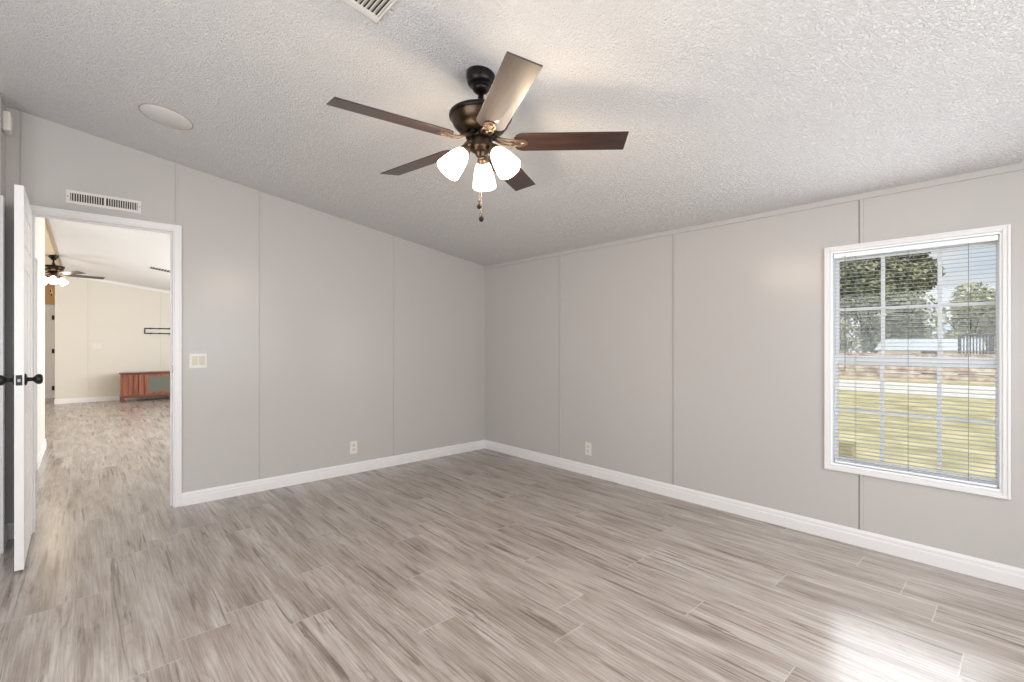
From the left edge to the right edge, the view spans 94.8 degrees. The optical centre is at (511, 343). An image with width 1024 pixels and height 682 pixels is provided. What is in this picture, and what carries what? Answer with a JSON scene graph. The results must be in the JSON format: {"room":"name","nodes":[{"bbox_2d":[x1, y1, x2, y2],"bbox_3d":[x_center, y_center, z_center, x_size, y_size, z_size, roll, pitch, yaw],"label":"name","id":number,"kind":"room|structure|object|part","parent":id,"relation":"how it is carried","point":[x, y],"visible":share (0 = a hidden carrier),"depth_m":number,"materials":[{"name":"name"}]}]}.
{"room":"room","nodes":[
{"label":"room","id":0,"kind":"room"},
{"bbox_2d":[0,92,44,524],"bbox_3d":[-4.275,-0.138,4.109,0.115,2.716,3.770,0,0,-42],"label":"wall","id":1,"kind":"structure","parent":0,"point":[39,222],"depth_m":4.89,"materials":[{"name":"beige paint"}]},
{"bbox_2d":[0,195,4,553],"bbox_3d":[-3.022,0.180,2.727,0.114,2.080,0.070,0,0,-42],"label":"trim","id":2,"kind":"structure","parent":1,"relation":"attached to","point":[2,199],"depth_m":2.74,"materials":[{"name":"white paint"}]},
{"bbox_2d":[5,524,8,547],"bbox_3d":[-3.076,1.171,2.860,0.014,0.098,0.201,0,0,-42],"label":"baseboard","id":3,"kind":"structure","parent":1,"relation":"attached to","point":[6,525],"depth_m":2.87,"materials":[{"name":"white paint"}]},
{"bbox_2d":[2,110,12,134],"bbox_3d":[-3.044,-1.330,2.842,0.038,0.116,0.100,0,0,-42],"label":"door chime","id":4,"kind":"object","parent":1,"relation":"attached to","point":[7,122],"visible":1,"depth_m":2.81,"materials":[{"name":"white plastic"}]},
{"bbox_2d":[0,184,42,570],"bbox_3d":[-2.844,0.182,2.743,0.180,2.052,0.665,0,0,-43],"label":"door","id":5,"kind":"structure","parent":1,"relation":"in","point":[22,378],"depth_m":2.52,"materials":[{"name":"white paint"}]},
{"bbox_3d":[-2.706,0.196,2.517,0.072,0.064,0.064,0,0,-43],"label":"knob","id":6,"kind":"part","parent":5,"relation":"part of","materials":[{"name":"black metal"}]},
{"bbox_3d":[-2.625,0.196,2.508,0.025,0.056,0.004,0,0,-43],"label":"latch plate","id":7,"kind":"part","parent":5,"relation":"part of","materials":[{"name":"metal"}]},
{"bbox_3d":[-2.627,0.196,2.590,0.072,0.064,0.064,0,0,-43],"label":"knob","id":8,"kind":"part","parent":5,"relation":"part of","materials":[{"name":"black metal"}]},
{"bbox_2d":[35,250,37,470],"bbox_3d":[-4.369,0.177,4.233,0.113,2.085,0.800,0,0,-42],"label":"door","id":9,"kind":"structure","parent":1,"relation":"in","point":[36,253],"depth_m":4.51,"materials":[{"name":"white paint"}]},
{"bbox_2d":[38,439,46,468],"bbox_3d":[-5.050,1.171,5.059,0.014,0.098,1.320,0,0,-42],"label":"baseboard","id":10,"kind":"structure","parent":1,"relation":"attached to","point":[44,445],"depth_m":5.03,"materials":[{"name":"white paint"}]},
{"bbox_2d":[45,218,63,271],"bbox_3d":[-6.150,-1.465,6.293,0.028,0.012,8.814,0,0,-42],"label":"trim","id":11,"kind":"structure","parent":1,"relation":"attached to","point":[47,219],"depth_m":6.60,"materials":[{"name":"beige wood"}]},
{"bbox_2d":[45,282,54,304],"bbox_3d":[-11.440,-1.177,9.605,3.152,0.614,0.100,0,0,-42],"label":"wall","id":12,"kind":"structure","parent":0,"point":[50,300],"depth_m":10.53,"materials":[{"name":"orange paint"}]},
{"bbox_2d":[45,219,59,276],"bbox_3d":[-7.916,-1.284,5.806,3.270,0.614,10.464,0,0,-42],"label":"wall","id":13,"kind":"structure","parent":0,"point":[49,247],"depth_m":7.28,"materials":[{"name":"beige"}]},
{"bbox_2d":[45,255,104,295],"bbox_3d":[-7.625,-1.128,7.807,1.265,0.683,1.272,0,0,-28],"label":"ceiling fan","id":14,"kind":"object","parent":13,"relation":"hanging from","point":[53,270],"visible":0.91,"depth_m":7.77,"materials":[{"name":"brown wood"}]},
{"bbox_3d":[-7.498,-1.039,7.707,0.114,0.145,0.137,0,0,-28],"label":"lamp shade","id":15,"kind":"part","parent":14,"relation":"part of","materials":[{"name":"white glass"}]},
{"bbox_3d":[-7.553,-1.039,7.934,0.128,0.145,0.128,0,0,-28],"label":"lamp shade","id":16,"kind":"part","parent":14,"relation":"part of","materials":[{"name":"white glass"}]},
{"bbox_3d":[-7.205,-1.153,7.692,0.504,0.006,0.125,0,-12,16],"label":"blade","id":17,"kind":"part","parent":14,"relation":"part of","materials":[{"name":"brown wood"}]},
{"bbox_3d":[-7.369,-1.153,8.137,0.125,0.006,0.504,-14,-8,33],"label":"blade","id":18,"kind":"part","parent":14,"relation":"part of","materials":[{"name":"wood"}]},
{"bbox_2d":[55,271,169,398],"bbox_3d":[-8.234,-0.141,11.399,4.008,2.721,1.550,0,0,-42],"label":"wall","id":19,"kind":"structure","parent":0,"point":[119,315],"depth_m":10.00,"materials":[{"name":"beige paint"}]},
{"bbox_2d":[87,279,88,396],"bbox_3d":[-8.827,-0.142,9.811,0.024,2.524,0.006,0,0,-42],"label":"trim","id":20,"kind":"structure","parent":19,"relation":"attached to","point":[87,279],"depth_m":9.81,"materials":[{"name":"beige paint"}]},
{"bbox_2d":[93,344,101,348],"bbox_3d":[-8.720,0.060,9.902,0.140,0.110,0.014,0,0,-42],"label":"light switch","id":21,"kind":"object","parent":19,"relation":"attached to","point":[95,346],"visible":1,"depth_m":9.91,"materials":[{"name":"white plastic"}]},
{"bbox_2d":[55,396,169,403],"bbox_3d":[-7.745,1.171,10.786,3.908,0.098,0.014,0,0,-42],"label":"baseboard","id":22,"kind":"structure","parent":19,"relation":"attached to","point":[104,398],"depth_m":9.86,"materials":[{"name":"white paint"}]},
{"bbox_2d":[77,277,169,293],"bbox_3d":[-7.763,-1.156,10.766,3.840,0.597,0.020,0,0,-42],"label":"trim","id":23,"kind":"structure","parent":19,"relation":"attached to","point":[100,280],"depth_m":10.24,"materials":[{"name":"white paint"}]},
{"bbox_2d":[144,328,169,333],"bbox_3d":[-7.802,-0.280,10.721,0.900,0.145,0.034,0,0,-42],"label":"wall rack","id":24,"kind":"object","parent":19,"relation":"attached to","point":[144,328],"visible":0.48,"depth_m":10.56,"materials":[{"name":"black metal"}]},
{"bbox_2d":[160,289,161,370],"bbox_3d":[-7.923,-0.050,10.630,0.024,2.340,0.006,0,0,-42],"label":"trim","id":25,"kind":"structure","parent":19,"relation":"attached to","point":[160,289],"depth_m":10.63,"materials":[{"name":"beige paint"}]},
{"bbox_2d":[6,108,484,523],"bbox_3d":[-2.260,-0.141,3.803,5.360,2.721,0.100,0,0,-42],"label":"wall","id":26,"kind":"structure","parent":0,"point":[327,279],"depth_m":4.01,"materials":[{"name":"beige paint"}]},
{"bbox_2d":[7,522,13,539],"bbox_3d":[-3.121,1.171,2.946,0.063,0.098,0.014,0,0,-42],"label":"baseboard","id":27,"kind":"structure","parent":26,"relation":"attached to","point":[10,525],"depth_m":2.94,"materials":[{"name":"white paint"}]},
{"bbox_2d":[21,112,23,185],"bbox_3d":[-3.095,-0.121,2.978,0.014,2.683,0.006,0,0,-42],"label":"trim","id":28,"kind":"structure","parent":26,"relation":"attached to","point":[22,113],"depth_m":2.98,"materials":[{"name":"beige paint"}]},
{"bbox_2d":[66,189,140,212],"bbox_3d":[-2.800,-0.975,3.240,0.394,0.088,0.009,0,0,-42],"label":"air vent","id":29,"kind":"object","parent":26,"relation":"in","point":[74,197],"visible":1,"depth_m":3.23,"materials":[{"name":"white plastic"}]},
{"bbox_2d":[30,205,181,532],"bbox_3d":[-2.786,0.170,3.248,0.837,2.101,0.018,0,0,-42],"label":"trim","id":30,"kind":"structure","parent":26,"relation":"attached to","point":[177,229],"depth_m":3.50,"materials":[{"name":"white paint"}]},
{"bbox_2d":[176,164,177,222],"bbox_3d":[-2.502,-1.121,3.516,0.014,0.442,0.006,0,0,-42],"label":"trim","id":31,"kind":"structure","parent":26,"relation":"attached to","point":[176,164],"depth_m":3.52,"materials":[{"name":"beige paint"}]},
{"bbox_2d":[189,353,206,367],"bbox_3d":[-2.399,0.131,3.602,0.116,0.114,0.013,0,0,-42],"label":"light switch","id":32,"kind":"object","parent":26,"relation":"attached to","point":[196,360],"visible":1,"depth_m":3.60,"materials":[{"name":"white plastic"}]},
{"bbox_2d":[260,192,260,478],"bbox_3d":[-2.081,-0.068,3.897,0.014,2.376,0.006,0,0,-42],"label":"trim","id":33,"kind":"structure","parent":26,"relation":"attached to","point":[260,192],"depth_m":3.90,"materials":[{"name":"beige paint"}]},
{"bbox_2d":[182,440,484,505],"bbox_3d":[-1.394,1.171,4.512,2.924,0.098,0.014,0,0,-42],"label":"baseboard","id":34,"kind":"structure","parent":26,"relation":"attached to","point":[226,491],"depth_m":4.20,"materials":[{"name":"white paint"}]},
{"bbox_2d":[350,441,356,453],"bbox_3d":[-1.488,0.977,4.429,0.070,0.116,0.010,0,0,-42],"label":"power outlet","id":35,"kind":"object","parent":26,"relation":"attached to","point":[353,445],"visible":1,"depth_m":4.42,"materials":[{"name":"white plastic"}]},
{"bbox_2d":[393,236,394,455],"bbox_3d":[-1.181,0.024,4.714,0.014,2.192,0.006,0,0,-42],"label":"trim","id":36,"kind":"structure","parent":26,"relation":"attached to","point":[393,236],"depth_m":4.71,"materials":[{"name":"beige paint"}]},
{"bbox_2d":[0,397,1023,681],"bbox_3d":[-4.532,1.280,4.969,7.160,0.120,16.250,0,0,-42],"label":"floor","id":37,"kind":"structure","parent":0,"point":[481,565],"depth_m":2.36,"materials":[{"name":"grey wood"}]},
{"bbox_2d":[119,371,169,402],"bbox_3d":[-7.767,0.915,10.272,1.220,0.610,0.437,0,0,-42],"label":"media cabinet","id":38,"kind":"object","parent":37,"relation":"on","point":[142,383],"visible":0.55,"depth_m":9.98,"materials":[{"name":"brown wood"}]},
{"bbox_3d":[-7.924,0.868,9.855,0.327,0.415,0.022,0,0,-42],"label":"slatted door","id":39,"kind":"part","parent":38,"relation":"part of","materials":[{"name":"brown wood"}]},
{"bbox_3d":[-7.770,1.115,10.275,1.210,0.040,0.418,0,0,-42],"label":"plinth rail","id":40,"kind":"part","parent":38,"relation":"part of","materials":[{"name":"brown wood"}]},
{"bbox_3d":[-7.582,0.868,10.165,0.550,0.415,0.020,0,0,-42],"label":"glass door","id":41,"kind":"part","parent":38,"relation":"part of","materials":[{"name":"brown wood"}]},
{"bbox_3d":[-7.580,0.868,10.170,0.460,0.335,0.009,0,0,-42],"label":"glass panel","id":42,"kind":"part","parent":38,"relation":"part of","materials":[{"name":"grey"}]},
{"bbox_2d":[0,0,1023,290],"bbox_3d":[-3.865,-1.238,5.573,5.360,0.707,16.250,0,0,-42],"label":"ceiling","id":43,"kind":"structure","parent":0,"point":[729,109],"depth_m":2.30,"materials":[{"name":"white paint"}]},
{"bbox_2d":[149,266,169,272],"bbox_3d":[-6.045,-1.272,8.112,0.317,0.054,0.290,0,0,-42],"label":"ceiling vent","id":44,"kind":"object","parent":43,"relation":"in","point":[150,267],"visible":0.77,"depth_m":8.09,"materials":[{"name":"white plastic"}]},
{"bbox_2d":[139,104,192,129],"bbox_3d":[-2.085,-1.365,2.845,0.267,0.044,0.269,0,0,-24],"label":"cover plate","id":45,"kind":"object","parent":43,"relation":"attached to","point":[167,117],"visible":1,"depth_m":2.83,"materials":[{"name":"white paint"}]},
{"bbox_2d":[342,0,396,22],"bbox_3d":[-0.553,-1.309,1.659,0.327,0.062,0.330,0,0,-42],"label":"ceiling vent","id":46,"kind":"object","parent":43,"relation":"in","point":[375,10],"visible":1,"depth_m":1.80,"materials":[{"name":"white plastic"}]},
{"bbox_2d":[327,51,628,221],"bbox_3d":[-0.174,-0.888,2.141,1.265,0.683,1.272,0,0,-42],"label":"ceiling fan","id":47,"kind":"object","parent":43,"relation":"hanging from","point":[481,121],"visible":1,"depth_m":2.08,"materials":[{"name":"brown wood"}]},
{"bbox_3d":[-0.476,-0.914,1.915,0.504,0.006,0.125,0,12,-34],"label":"blade","id":48,"kind":"part","parent":47,"relation":"part of","materials":[{"name":"brown wood"}]},
{"bbox_3d":[-0.462,-0.914,2.390,0.504,0.006,0.125,0,12,38],"label":"blade","id":49,"kind":"part","parent":47,"relation":"part of","materials":[{"name":"brown wood"}]},
{"bbox_3d":[-0.264,-0.800,2.087,0.137,0.145,0.114,0,0,-42],"label":"lamp shade","id":50,"kind":"part","parent":47,"relation":"part of","materials":[{"name":"white glass"}]},
{"bbox_2d":[460,142,471,155],"bbox_3d":[-0.209,-0.870,2.112,0.071,0.075,0.055,0,0,-42],"label":"socket","id":51,"kind":"object","parent":47,"relation":"attached to","point":[465,150],"depth_m":2.09,"materials":[{"name":"gold metal"}]},
{"bbox_3d":[-0.138,-0.728,2.117,0.003,0.295,0.003,0,0,-42],"label":"pull chain","id":52,"kind":"part","parent":47,"relation":"part of","materials":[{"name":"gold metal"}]},
{"bbox_2d":[477,156,487,163],"bbox_3d":[-0.137,-0.870,2.216,0.054,0.075,0.071,0,0,-2],"label":"socket","id":53,"kind":"object","parent":47,"relation":"attached to","point":[485,160],"depth_m":2.20,"materials":[{"name":"gold metal"}]},
{"bbox_3d":[-0.135,-0.800,2.281,0.128,0.145,0.128,0,0,-42],"label":"lamp shade","id":54,"kind":"part","parent":47,"relation":"part of","materials":[{"name":"white glass"}]},
{"bbox_2d":[488,142,498,153],"bbox_3d":[-0.079,-0.870,2.105,0.055,0.075,0.071,0,0,-42],"label":"socket","id":55,"kind":"object","parent":47,"relation":"attached to","point":[492,148],"depth_m":2.08,"materials":[{"name":"gold metal"}]},
{"bbox_3d":[-0.027,-0.800,2.074,0.114,0.145,0.137,0,0,-42],"label":"lamp shade","id":56,"kind":"part","parent":47,"relation":"part of","materials":[{"name":"white glass"}]},
{"bbox_3d":[-0.038,-0.810,2.078,0.053,0.082,0.071,0,0,-42],"label":"bulb","id":57,"kind":"part","parent":47,"relation":"part of","materials":[{"name":"white glass"}]},
{"bbox_3d":[-0.029,-0.914,1.755,0.125,0.006,0.504,12,-3,-16],"label":"blade","id":58,"kind":"part","parent":47,"relation":"part of","materials":[{"name":"brown wood"}]},
{"bbox_3d":[-0.006,-0.914,2.523,0.125,0.006,0.504,-13,-4,19],"label":"blade","id":59,"kind":"part","parent":47,"relation":"part of","materials":[{"name":"brown wood"}]},
{"bbox_3d":[0.262,-0.914,2.131,0.504,0.006,0.125,0,-12,2],"label":"blade","id":60,"kind":"part","parent":47,"relation":"part of","materials":[{"name":"brown wood"}]},
{"bbox_2d":[485,170,1023,568],"bbox_3d":[1.631,0.145,3.427,0.100,2.149,5.686,0,0,-42],"label":"wall","id":61,"kind":"structure","parent":0,"point":[750,294],"depth_m":3.43,"materials":[{"name":"beige paint"}]},
{"bbox_2d":[559,255,560,457],"bbox_3d":[0.470,0.120,4.629,0.009,2.000,0.017,0,0,-42],"label":"trim","id":62,"kind":"structure","parent":61,"relation":"attached to","point":[559,255],"depth_m":4.62,"materials":[{"name":"beige paint"}]},
{"bbox_2d":[585,442,590,455],"bbox_3d":[0.706,0.977,4.365,0.010,0.116,0.070,0,0,-42],"label":"power outlet","id":63,"kind":"object","parent":61,"relation":"attached to","point":[587,445],"visible":1,"depth_m":4.37,"materials":[{"name":"white plastic"}]},
{"bbox_2d":[673,234,675,484],"bbox_3d":[1.286,0.120,3.729,0.009,2.000,0.017,0,0,-42],"label":"trim","id":64,"kind":"structure","parent":61,"relation":"attached to","point":[674,235],"depth_m":3.72,"materials":[{"name":"beige paint"}]},
{"bbox_2d":[484,162,1023,268],"bbox_3d":[1.556,-0.883,3.426,0.012,0.036,5.586,0,0,-42],"label":"trim","id":65,"kind":"structure","parent":61,"relation":"attached to","point":[1018,166],"depth_m":3.04,"materials":[{"name":"beige paint"}]},
{"bbox_2d":[485,440,1023,589],"bbox_3d":[1.555,1.171,3.425,0.014,0.098,5.586,0,0,-42],"label":"baseboard","id":66,"kind":"structure","parent":61,"relation":"attached to","point":[996,572],"depth_m":3.04,"materials":[{"name":"white paint"}]},
{"bbox_2d":[860,199,863,529],"bbox_3d":[2.101,0.120,2.830,0.009,2.000,0.017,0,0,-42],"label":"trim","id":67,"kind":"structure","parent":61,"relation":"attached to","point":[861,200],"depth_m":2.83,"materials":[{"name":"beige paint"}]},
{"bbox_2d":[824,224,1010,499],"bbox_3d":[2.276,0.092,2.701,0.119,1.387,0.806,0,0,-42],"label":"window","id":68,"kind":"structure","parent":61,"relation":"in","point":[1003,249],"depth_m":2.63,"materials":[{"name":"white paint"}]},
{"bbox_2d":[834,235,998,487],"bbox_3d":[2.258,0.091,2.684,0.034,1.299,0.716,0,0,-42],"label":"mini blind","id":69,"kind":"object","parent":68,"relation":"attached to","point":[990,238],"visible":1,"depth_m":2.63,"materials":[{"name":"white plastic"}]},
{"bbox_3d":[2.260,0.735,2.686,0.020,0.012,0.708,0,0,-42],"label":"rail","id":70,"kind":"part","parent":69,"relation":"part of","materials":[{"name":"white plastic"}]},
{"bbox_3d":[2.286,0.409,2.710,0.024,0.671,0.724,0,0,-42],"label":"sash","id":71,"kind":"part","parent":68,"relation":"part of","materials":[{"name":"white plastic"}]},
{"bbox_3d":[2.306,-0.212,2.727,0.024,0.695,0.724,0,0,-42],"label":"sash","id":72,"kind":"part","parent":68,"relation":"part of","materials":[{"name":"white plastic"}]},
{"bbox_3d":[-11.800,0.175,9.279,2.180,2.090,0.100,0,0,-42],"label":"wall","id":73,"kind":"structure","parent":0,"visible":0},
{"bbox_2d":[45,304,54,397],"bbox_3d":[-10.622,0.175,10.324,0.970,2.090,0.134,0,0,-42],"label":"door","id":74,"kind":"structure","parent":73,"relation":"in","point":[49,312],"depth_m":10.53,"materials":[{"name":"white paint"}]},
{"label":"outside","id":75,"kind":"structure","parent":0,"visible":0},
{"bbox_2d":[839,370,994,478],"bbox_3d":[35.350,2.020,45.545,106.439,0.200,140.000,0,0,-42],"label":"lawn","id":76,"kind":"structure","parent":75,"point":[965,383],"depth_m":10.64,"materials":[{"name":"green plant"}]},
{"bbox_2d":[839,440,855,457],"bbox_3d":[5.683,1.798,8.054,0.260,0.245,0.300,0,0,-42],"label":"utility box","id":77,"kind":"object","parent":76,"relation":"on","point":[840,442],"visible":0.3,"depth_m":7.95,"materials":[{"name":"beige"}]},
{"bbox_3d":[5.683,1.688,8.054,0.260,0.025,0.300,0,0,-42],"label":"lid","id":78,"kind":"part","parent":77,"relation":"part of","materials":[{"name":"beige"}]},
{"bbox_2d":[840,312,862,370],"bbox_3d":[22.702,-0.425,33.607,3.915,4.818,3.653,0,0,-19],"label":"bush","id":79,"kind":"object","parent":76,"relation":"on","point":[844,340],"visible":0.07,"depth_m":32.58,"materials":[{"name":"green plant"}]},
{"bbox_2d":[840,252,948,352],"bbox_3d":[30.329,-4.879,38.766,8.996,13.854,8.678,0,0,21],"label":"leafy tree","id":80,"kind":"object","parent":76,"relation":"on","point":[907,328],"visible":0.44,"depth_m":36.84,"materials":[{"name":"green plant"}]},
{"bbox_2d":[839,351,995,382],"bbox_3d":[21.115,1.170,23.192,0.180,1.500,19.340,0,0,-42],"label":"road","id":81,"kind":"structure","parent":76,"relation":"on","point":[862,368],"depth_m":23.73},
{"bbox_3d":[19.488,1.170,24.956,0.140,1.500,0.140,0,0,-42],"label":"post","id":82,"kind":"part","parent":81,"relation":"part of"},
{"bbox_3d":[21.167,1.335,23.239,0.040,0.280,19.170,0,0,-42],"label":"rail","id":83,"kind":"part","parent":81,"relation":"part of","materials":[{"name":"wood"}]},
{"bbox_3d":[21.167,1.680,23.239,0.040,0.280,19.170,0,0,-42],"label":"rail","id":84,"kind":"part","parent":81,"relation":"part of","materials":[{"name":"wood"}]},
{"bbox_3d":[21.167,0.645,23.239,0.040,0.280,19.170,0,0,-42],"label":"rail","id":85,"kind":"part","parent":81,"relation":"part of","materials":[{"name":"wood"}]},
{"bbox_2d":[875,339,985,375],"bbox_3d":[26.376,0.820,29.716,4.800,2.200,4.800,0,0,-42],"label":"shed","id":86,"kind":"object","parent":76,"relation":"on","point":[947,348],"visible":0.31,"depth_m":28.73,"materials":[{"name":"white"}]},
{"bbox_3d":[25.051,1.195,28.177,0.030,1.450,0.900,0,0,-42],"label":"shed door","id":87,"kind":"part","parent":86,"relation":"part of","materials":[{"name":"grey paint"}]},
{"bbox_2d":[942,281,995,353],"bbox_3d":[43.799,-1.819,44.158,6.389,7.668,6.267,0,0,-42],"label":"leafy tree","id":88,"kind":"object","parent":76,"relation":"on","point":[962,328],"visible":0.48,"depth_m":43.43,"materials":[{"name":"green plant"}]},
{"bbox_2d":[958,333,995,376],"bbox_3d":[25.779,0.695,24.464,0.100,2.450,3.820,0,0,-42],"label":"slatted screen","id":89,"kind":"object","parent":76,"relation":"on","point":[991,335],"visible":0.21,"depth_m":25.31,"materials":[{"name":"grey paint"}]},
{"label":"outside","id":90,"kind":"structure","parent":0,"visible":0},
{"bbox_2d":[839,380,994,399],"bbox_3d":[12.546,1.910,24.872,6.400,0.020,140.000,0,0,-42],"label":"road","id":91,"kind":"structure","parent":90,"point":[922,388],"depth_m":19.45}
]}

